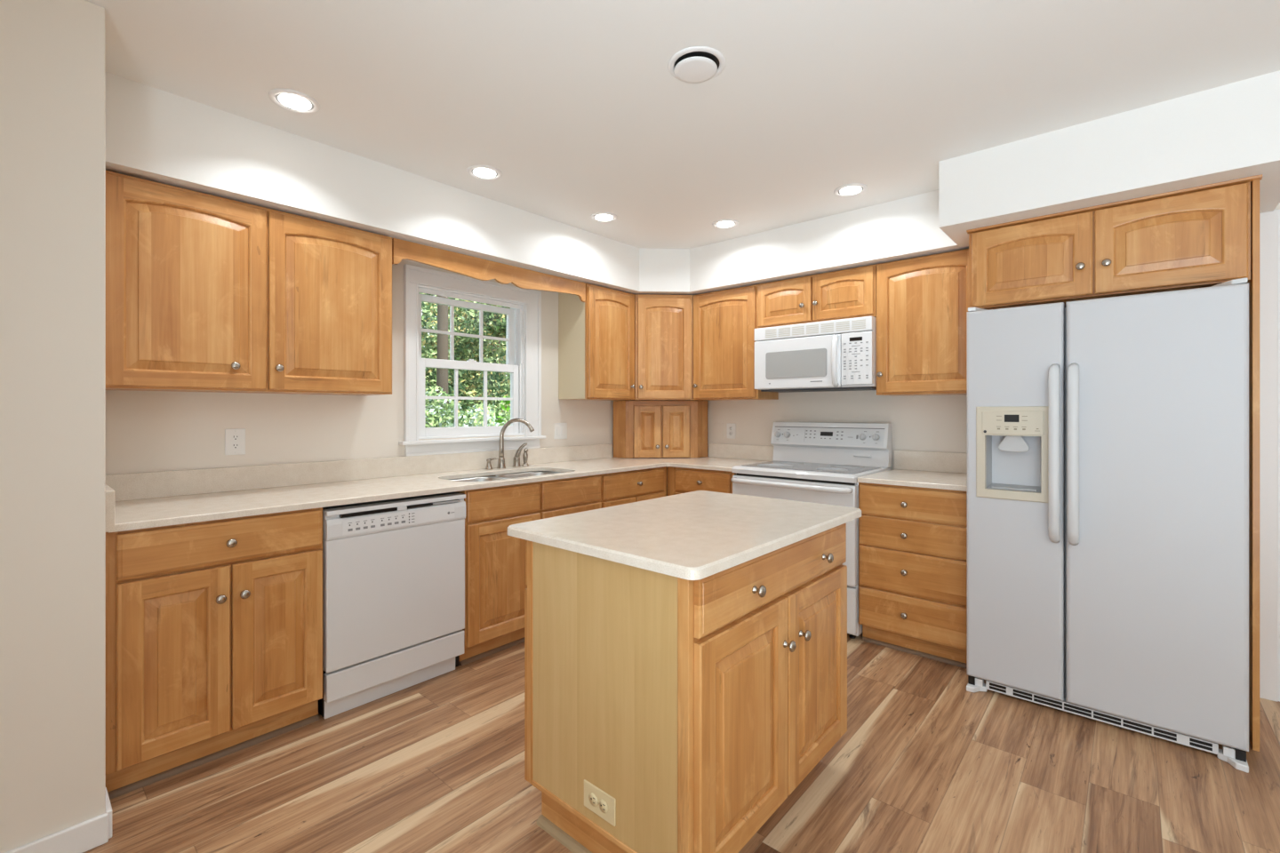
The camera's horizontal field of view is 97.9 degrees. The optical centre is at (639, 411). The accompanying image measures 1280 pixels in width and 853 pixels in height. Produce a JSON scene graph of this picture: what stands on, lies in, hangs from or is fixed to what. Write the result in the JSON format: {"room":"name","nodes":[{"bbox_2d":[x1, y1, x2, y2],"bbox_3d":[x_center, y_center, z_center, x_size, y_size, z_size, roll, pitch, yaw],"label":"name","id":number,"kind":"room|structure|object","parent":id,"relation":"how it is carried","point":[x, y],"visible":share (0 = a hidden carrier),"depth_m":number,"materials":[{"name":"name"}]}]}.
{"room":"kitchen","nodes":[
{"label":"kitchen","id":0,"kind":"room"},
{"bbox_2d":[0,0,105,852],"bbox_3d":[-2.015,0.039,1.890,0.950,2.476,0.215,0,0,41],"label":"wall","id":1,"kind":"structure","parent":0,"point":[52,52],"depth_m":1.57,"materials":[{"name":"paint"}]},
{"bbox_2d":[4,787,111,852],"bbox_3d":[-1.708,1.234,1.629,0.175,0.085,0.230,0,0,41],"label":"baseboard","id":2,"kind":"structure","parent":1,"relation":"attached to","point":[91,834],"depth_m":1.60,"materials":[{"name":"white paint"}]},
{"bbox_2d":[105,484,114,532],"bbox_3d":[-1.928,0.320,1.982,0.614,0.131,0.034,0,0,41],"label":"backsplash","id":3,"kind":"structure","parent":1,"relation":"attached to","point":[109,492],"depth_m":1.78,"materials":[{"name":"beige stone"}]},
{"bbox_2d":[105,259,613,474],"bbox_3d":[-1.030,0.039,3.611,0.150,2.476,3.670,0,0,41],"label":"wall","id":4,"kind":"structure","parent":0,"point":[147,431],"depth_m":2.73,"materials":[{"name":"paint"}]},
{"bbox_2d":[224,428,245,455],"bbox_3d":[-1.855,0.140,2.556,0.008,0.120,0.078,0,0,41],"label":"outlet","id":5,"kind":"object","parent":4,"relation":"attached to","point":[235,438],"visible":1,"depth_m":2.55,"materials":[{"name":"white plastic"}]},
{"bbox_2d":[231,433,239,441],"bbox_3d":[-1.854,0.120,2.555,0.002,0.037,0.033,0,0,41],"label":"receptacle","id":6,"kind":"object","parent":5,"relation":"attached to","point":[235,437],"depth_m":2.55,"materials":[{"name":"white plastic"}]},
{"bbox_2d":[231,441,239,450],"bbox_3d":[-1.854,0.159,2.555,0.002,0.037,0.033,0,0,41],"label":"receptacle","id":7,"kind":"object","parent":5,"relation":"attached to","point":[235,445],"depth_m":2.55,"materials":[{"name":"white plastic"}]},
{"bbox_2d":[105,170,391,395],"bbox_3d":[-1.692,-0.479,2.479,0.351,0.788,1.075,0,0,41],"label":"upper cabinet","id":8,"kind":"object","parent":4,"relation":"attached to","point":[204,292],"visible":0.98,"depth_m":2.30,"materials":[{"name":"brown wood"}]},
{"bbox_2d":[392,238,585,302],"bbox_3d":[-0.812,-0.808,3.306,0.019,0.130,1.314,0,0,41],"label":"valance","id":9,"kind":"object","parent":8,"relation":"attached to","point":[475,268],"visible":1,"depth_m":3.19,"materials":[{"name":"brown wood"}]},
{"bbox_2d":[105,443,612,501],"bbox_3d":[-1.195,0.309,3.294,0.019,0.108,2.933,0,0,41],"label":"backsplash","id":10,"kind":"structure","parent":4,"relation":"attached to","point":[179,483],"depth_m":2.78,"materials":[{"name":"beige stone"}]},
{"bbox_2d":[398,264,545,456],"bbox_3d":[-1.058,-0.288,3.543,0.200,1.086,1.015,0,0,41],"label":"window","id":11,"kind":"structure","parent":4,"relation":"in","point":[524,316],"depth_m":3.50,"materials":[{"name":"white paint"}]},
{"bbox_2d":[554,423,567,439],"bbox_3d":[-0.570,0.142,4.015,0.008,0.116,0.116,0,0,41],"label":"light switch","id":12,"kind":"object","parent":4,"relation":"attached to","point":[560,428],"visible":1,"depth_m":4.01,"materials":[{"name":"white plastic"}]},
{"bbox_2d":[558,283,635,400],"bbox_3d":[-0.293,-0.479,4.066,0.351,0.788,0.488,0,0,41],"label":"upper cabinet","id":13,"kind":"object","parent":4,"relation":"attached to","point":[596,335],"visible":0.99,"depth_m":3.92,"materials":[{"name":"brown wood"}]},
{"bbox_2d":[612,294,705,400],"bbox_3d":[0.164,-0.479,4.382,0.606,0.788,0.619,0,0,41],"label":"upper cabinet","id":14,"kind":"object","parent":4,"relation":"attached to","point":[663,324],"visible":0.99,"depth_m":4.16,"materials":[{"name":"brown wood"}]},
{"bbox_2d":[83,633,1279,852],"bbox_3d":[0.275,1.337,-0.125,7.050,0.120,7.550,0,0,41],"label":"floor","id":15,"kind":"structure","parent":0,"point":[924,763],"depth_m":1.88,"materials":[{"name":"brown wood"}]},
{"bbox_2d":[105,507,322,799],"bbox_3d":[-1.720,0.833,2.216,0.656,0.888,0.655,0,0,41],"label":"base cabinet","id":16,"kind":"object","parent":15,"relation":"on","point":[214,628],"visible":0.95,"depth_m":1.98,"materials":[{"name":"brown wood"}]},
{"bbox_2d":[105,443,773,532],"bbox_3d":[-0.588,0.321,3.122,1.157,0.133,3.516,0,0,41],"label":"countertop","id":17,"kind":"structure","parent":16,"relation":"on","point":[149,500],"depth_m":2.69,"materials":[{"name":"beige stone"}]},
{"bbox_2d":[484,457,496,470],"bbox_3d":[-0.932,0.326,3.475,0.076,0.075,0.048,0,0,30],"label":"soap dispenser","id":18,"kind":"object","parent":17,"relation":"on","point":[488,465],"visible":1,"depth_m":3.47,"materials":[{"name":"silver metal"}]},
{"bbox_2d":[449,471,560,481],"bbox_3d":[-0.756,0.483,3.245,0.431,0.189,0.815,0,0,41],"label":"sink","id":19,"kind":"object","parent":17,"relation":"in","point":[532,473],"visible":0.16,"depth_m":3.45,"materials":[{"name":"silver metal"}]},
{"bbox_2d":[496,417,534,468],"bbox_3d":[-0.791,0.203,3.533,0.243,0.320,0.056,0,0,12],"label":"faucet","id":20,"kind":"object","parent":17,"relation":"on","point":[501,460],"visible":1,"depth_m":3.54,"materials":[{"name":"silver metal"}]},
{"bbox_2d":[512,442,527,467],"bbox_3d":[-0.784,0.284,3.644,0.095,0.158,0.052,0,0,-11],"label":"lever","id":21,"kind":"object","parent":17,"relation":"on","point":[516,459],"visible":1,"depth_m":3.62,"materials":[{"name":"silver metal"}]},
{"bbox_2d":[521,448,528,466],"bbox_3d":[-0.759,0.302,3.692,0.048,0.122,0.048,0,0,41],"label":"sprayer","id":22,"kind":"object","parent":17,"relation":"on","point":[524,455],"visible":1,"depth_m":3.68,"materials":[{"name":"silver metal"}]},
{"bbox_2d":[613,400,707,458],"bbox_3d":[0.164,0.140,4.412,0.535,0.442,0.540,0,0,41],"label":"cabinet","id":23,"kind":"object","parent":17,"relation":"on","point":[641,428],"visible":1,"depth_m":4.31,"materials":[{"name":"brown wood"}]},
{"bbox_2d":[318,491,465,719],"bbox_3d":[-1.288,0.841,2.703,0.604,0.872,0.632,0,0,41],"label":"dishwasher","id":24,"kind":"object","parent":15,"relation":"on","point":[394,570],"visible":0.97,"depth_m":2.47,"materials":[{"name":"white plastic"}]},
{"bbox_2d":[455,474,600,665],"bbox_3d":[-0.763,0.833,3.303,0.656,0.888,0.945,0,0,41],"label":"base cabinet","id":25,"kind":"object","parent":15,"relation":"on","point":[495,586],"visible":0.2,"depth_m":2.91,"materials":[{"name":"brown wood"}]},
{"bbox_2d":[600,466,666,508],"bbox_3d":[-0.232,0.833,3.905,0.656,0.888,0.655,0,0,41],"label":"base cabinet","id":26,"kind":"object","parent":15,"relation":"on","point":[620,488],"visible":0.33,"depth_m":3.67,"materials":[{"name":"brown wood"}]},
{"bbox_2d":[524,522,847,852],"bbox_3d":[0.192,0.834,1.884,0.730,0.886,0.942,0,0,41],"label":"kitchen island","id":27,"kind":"object","parent":15,"relation":"on","point":[699,707],"visible":0.82,"depth_m":1.53,"materials":[{"name":"brown wood"}]},
{"bbox_2d":[584,779,615,826],"bbox_3d":[-0.113,1.072,1.527,0.122,0.074,0.008,0,0,41],"label":"outlet","id":28,"kind":"object","parent":27,"relation":"attached to","point":[596,800],"visible":1,"depth_m":1.52,"materials":[{"name":"beige plastic"}]},
{"bbox_2d":[589,792,597,807],"bbox_3d":[-0.129,1.072,1.538,0.033,0.033,0.003,0,0,41],"label":"receptacle","id":29,"kind":"object","parent":28,"relation":"attached to","point":[593,796],"depth_m":1.54,"materials":[{"name":"beige plastic"}]},
{"bbox_2d":[599,800,607,813],"bbox_3d":[-0.100,1.072,1.512,0.033,0.033,0.003,0,0,41],"label":"receptacle","id":30,"kind":"object","parent":28,"relation":"attached to","point":[603,804],"depth_m":1.51,"materials":[{"name":"beige plastic"}]},
{"bbox_2d":[507,490,861,580],"bbox_3d":[0.202,0.377,1.925,0.744,0.028,1.074,0,0,41],"label":"island countertop","id":31,"kind":"structure","parent":27,"relation":"on","point":[697,535],"depth_m":1.73,"materials":[{"name":"beige stone"}]},
{"bbox_2d":[667,466,735,495],"bbox_3d":[0.584,0.833,3.995,0.550,0.888,0.656,0,0,41],"label":"base cabinet","id":32,"kind":"object","parent":15,"relation":"on","point":[680,480],"visible":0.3,"depth_m":3.78,"materials":[{"name":"brown wood"}]},
{"bbox_2d":[730,421,891,639],"bbox_3d":[1.064,0.675,3.515,0.790,1.203,0.686,0,0,41],"label":"range","id":33,"kind":"object","parent":15,"relation":"on","point":[813,462],"visible":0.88,"depth_m":3.47,"materials":[{"name":"white metal"}]},
{"bbox_2d":[858,482,967,669],"bbox_3d":[1.594,0.833,3.104,0.545,0.888,0.656,0,0,41],"label":"base cabinet","id":34,"kind":"object","parent":15,"relation":"on","point":[913,540],"visible":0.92,"depth_m":2.88,"materials":[{"name":"brown wood"}]},
{"bbox_2d":[857,449,967,491],"bbox_3d":[1.601,0.316,3.114,0.533,0.143,0.633,0,0,41],"label":"countertop","id":35,"kind":"structure","parent":34,"relation":"on","point":[912,468],"depth_m":3.27,"materials":[{"name":"beige stone"}]},
{"bbox_2d":[966,277,1248,773],"bbox_3d":[2.058,0.399,2.528,0.886,1.755,0.831,0,0,41],"label":"refrigerator","id":36,"kind":"object","parent":15,"relation":"on","point":[1108,438],"visible":1,"depth_m":2.21,"materials":[{"name":"white metal"}]},
{"bbox_2d":[1248,178,1259,751],"bbox_3d":[2.515,0.197,2.322,0.019,2.159,0.608,0,0,41],"label":"end panel","id":37,"kind":"object","parent":15,"relation":"on","point":[1253,283],"visible":0.45,"depth_m":2.10,"materials":[{"name":"brown wood"}]},
{"bbox_2d":[85,0,1279,248],"bbox_3d":[0.290,-1.349,0.195,6.650,0.300,7.050,0,0,41],"label":"ceiling","id":38,"kind":"structure","parent":0,"point":[579,107],"depth_m":2.01,"materials":[{"name":"paint"}]},
{"bbox_2d":[268,88,319,113],"bbox_3d":[-1.334,-1.196,2.155,0.171,0.014,0.171,0,0,41],"label":"recessed light","id":39,"kind":"object","parent":38,"relation":"in","point":[292,100],"visible":1,"depth_m":2.14,"materials":[{"name":"white paint"}]},
{"bbox_2d":[466,164,502,180],"bbox_3d":[-0.779,-1.196,2.797,0.171,0.014,0.171,0,0,41],"label":"recessed light","id":40,"kind":"object","parent":38,"relation":"in","point":[485,172],"visible":1,"depth_m":2.78,"materials":[{"name":"white paint"}]},
{"bbox_2d":[590,212,617,222],"bbox_3d":[-0.222,-1.196,3.439,0.171,0.014,0.171,0,0,41],"label":"recessed light","id":41,"kind":"object","parent":38,"relation":"in","point":[599,217],"visible":1,"depth_m":3.42,"materials":[{"name":"white paint"}]},
{"bbox_2d":[667,46,726,83],"bbox_3d":[0.196,-1.190,1.930,0.200,0.019,0.200,0,0,41],"label":"ceiling vent","id":42,"kind":"object","parent":38,"relation":"in","point":[695,64],"visible":1,"depth_m":1.91,"materials":[{"name":"white paint"}]},
{"bbox_2d":[712,219,738,229],"bbox_3d":[0.546,-1.196,3.562,0.171,0.014,0.171,0,0,41],"label":"recessed light","id":43,"kind":"object","parent":38,"relation":"in","point":[723,224],"visible":1,"depth_m":3.55,"materials":[{"name":"white paint"}]},
{"bbox_2d":[833,183,867,196],"bbox_3d":[1.140,-1.196,3.018,0.171,0.014,0.171,0,0,41],"label":"recessed light","id":44,"kind":"object","parent":38,"relation":"in","point":[856,188],"visible":1,"depth_m":3.00,"materials":[{"name":"white paint"}]},
{"bbox_2d":[105,70,1279,295],"bbox_3d":[0.310,-1.041,2.330,3.556,0.316,3.520,0,0,41],"label":"wall","id":45,"kind":"structure","parent":0,"point":[1230,132],"depth_m":2.47,"materials":[{"name":"paint"}]},
{"bbox_2d":[666,202,1279,495],"bbox_3d":[2.590,0.039,2.766,6.400,2.476,0.150,0,0,41],"label":"wall","id":46,"kind":"structure","parent":0,"point":[919,423],"depth_m":3.68,"materials":[{"name":"paint"}]},
{"bbox_2d":[726,423,735,439],"bbox_3d":[0.705,0.153,4.322,0.080,0.118,0.008,0,0,41],"label":"outlet","id":47,"kind":"object","parent":46,"relation":"attached to","point":[731,428],"visible":1,"depth_m":4.32,"materials":[{"name":"white plastic"}]},
{"bbox_2d":[692,284,778,400],"bbox_3d":[0.687,-0.479,4.107,0.545,0.788,0.351,0,0,41],"label":"upper cabinet","id":48,"kind":"object","parent":46,"relation":"attached to","point":[725,322],"visible":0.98,"depth_m":3.99,"materials":[{"name":"brown wood"}]},
{"bbox_2d":[708,443,773,461],"bbox_3d":[0.777,0.309,4.250,0.601,0.108,0.019,0,0,41],"label":"backsplash","id":49,"kind":"structure","parent":46,"relation":"attached to","point":[757,452],"depth_m":4.24,"materials":[{"name":"beige stone"}]},
{"bbox_2d":[757,264,876,327],"bbox_3d":[1.187,-0.719,3.666,0.785,0.308,0.351,0,0,41],"label":"upper cabinet","id":50,"kind":"object","parent":46,"relation":"attached to","point":[852,292],"visible":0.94,"depth_m":3.53,"materials":[{"name":"brown wood"}]},
{"bbox_2d":[754,316,876,392],"bbox_3d":[1.167,-0.347,3.633,0.778,0.424,0.424,0,0,41],"label":"microwave","id":51,"kind":"object","parent":50,"relation":"attached to","point":[840,355],"visible":0.97,"depth_m":3.48,"materials":[{"name":"white plastic"}]},
{"bbox_2d":[876,248,968,396],"bbox_3d":[1.690,-0.485,3.223,0.548,0.776,0.351,0,0,41],"label":"upper cabinet","id":52,"kind":"object","parent":46,"relation":"attached to","point":[923,302],"visible":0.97,"depth_m":3.13,"materials":[{"name":"brown wood"}]},
{"bbox_2d":[893,449,967,473],"bbox_3d":[1.804,0.304,3.344,0.533,0.118,0.019,0,0,41],"label":"backsplash","id":53,"kind":"structure","parent":46,"relation":"attached to","point":[948,462],"depth_m":3.37,"materials":[{"name":"beige stone"}]},
{"bbox_2d":[966,174,1262,310],"bbox_3d":[2.150,-0.691,2.618,0.968,0.383,0.651,0,0,41],"label":"upper cabinet","id":54,"kind":"object","parent":46,"relation":"attached to","point":[1196,237],"visible":0.99,"depth_m":2.35,"materials":[{"name":"brown wood"}]},
{"bbox_2d":[1259,209,1279,702],"bbox_3d":[3.148,0.196,2.217,0.948,2.168,0.116,0,0,41],"label":"door","id":55,"kind":"structure","parent":46,"relation":"in","point":[1269,221],"depth_m":2.46,"materials":[{"name":"white paint"}]},
{"label":"outside","id":56,"kind":"structure","parent":0,"visible":0},
{"bbox_3d":[-6.203,2.002,14.416,21.800,0.050,38.000,0,0,41],"label":"ground","id":57,"kind":"structure","parent":56,"visible":0},
{"bbox_2d":[421,294,503,416],"bbox_3d":[-5.535,-2.274,17.257,2.733,9.503,14.130,0,0,41],"label":"tree","id":58,"kind":"object","parent":57,"relation":"on","point":[423,315],"visible":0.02,"depth_m":16.73,"materials":[{"name":"green plant"}]},
{"bbox_2d":[419,292,510,427],"bbox_3d":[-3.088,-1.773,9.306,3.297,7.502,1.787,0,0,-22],"label":"tree","id":59,"kind":"object","parent":57,"relation":"on","point":[493,323],"visible":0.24,"depth_m":9.29,"materials":[{"name":"green plant"}]},
{"bbox_2d":[425,385,510,427],"bbox_3d":[-2.512,0.522,7.739,0.917,1.718,2.186,0,0,22],"label":"leafy shrub","id":60,"kind":"object","parent":57,"relation":"on","point":[431,421],"visible":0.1,"depth_m":7.25,"materials":[{"name":"green plant"}]},
{"bbox_2d":[462,408,503,426],"bbox_3d":[-1.861,0.729,6.639,0.648,1.546,0.722,0,0,41],"label":"leafy shrub","id":61,"kind":"object","parent":57,"relation":"on","point":[476,419],"visible":0.06,"depth_m":6.57,"materials":[{"name":"green plant"}]},
{"bbox_2d":[494,395,510,425],"bbox_3d":[-1.345,0.822,5.725,0.413,1.982,0.357,0,0,41],"label":"leafy shrub","id":62,"kind":"object","parent":57,"relation":"on","point":[501,405],"visible":0.09,"depth_m":5.69,"materials":[{"name":"green plant"}]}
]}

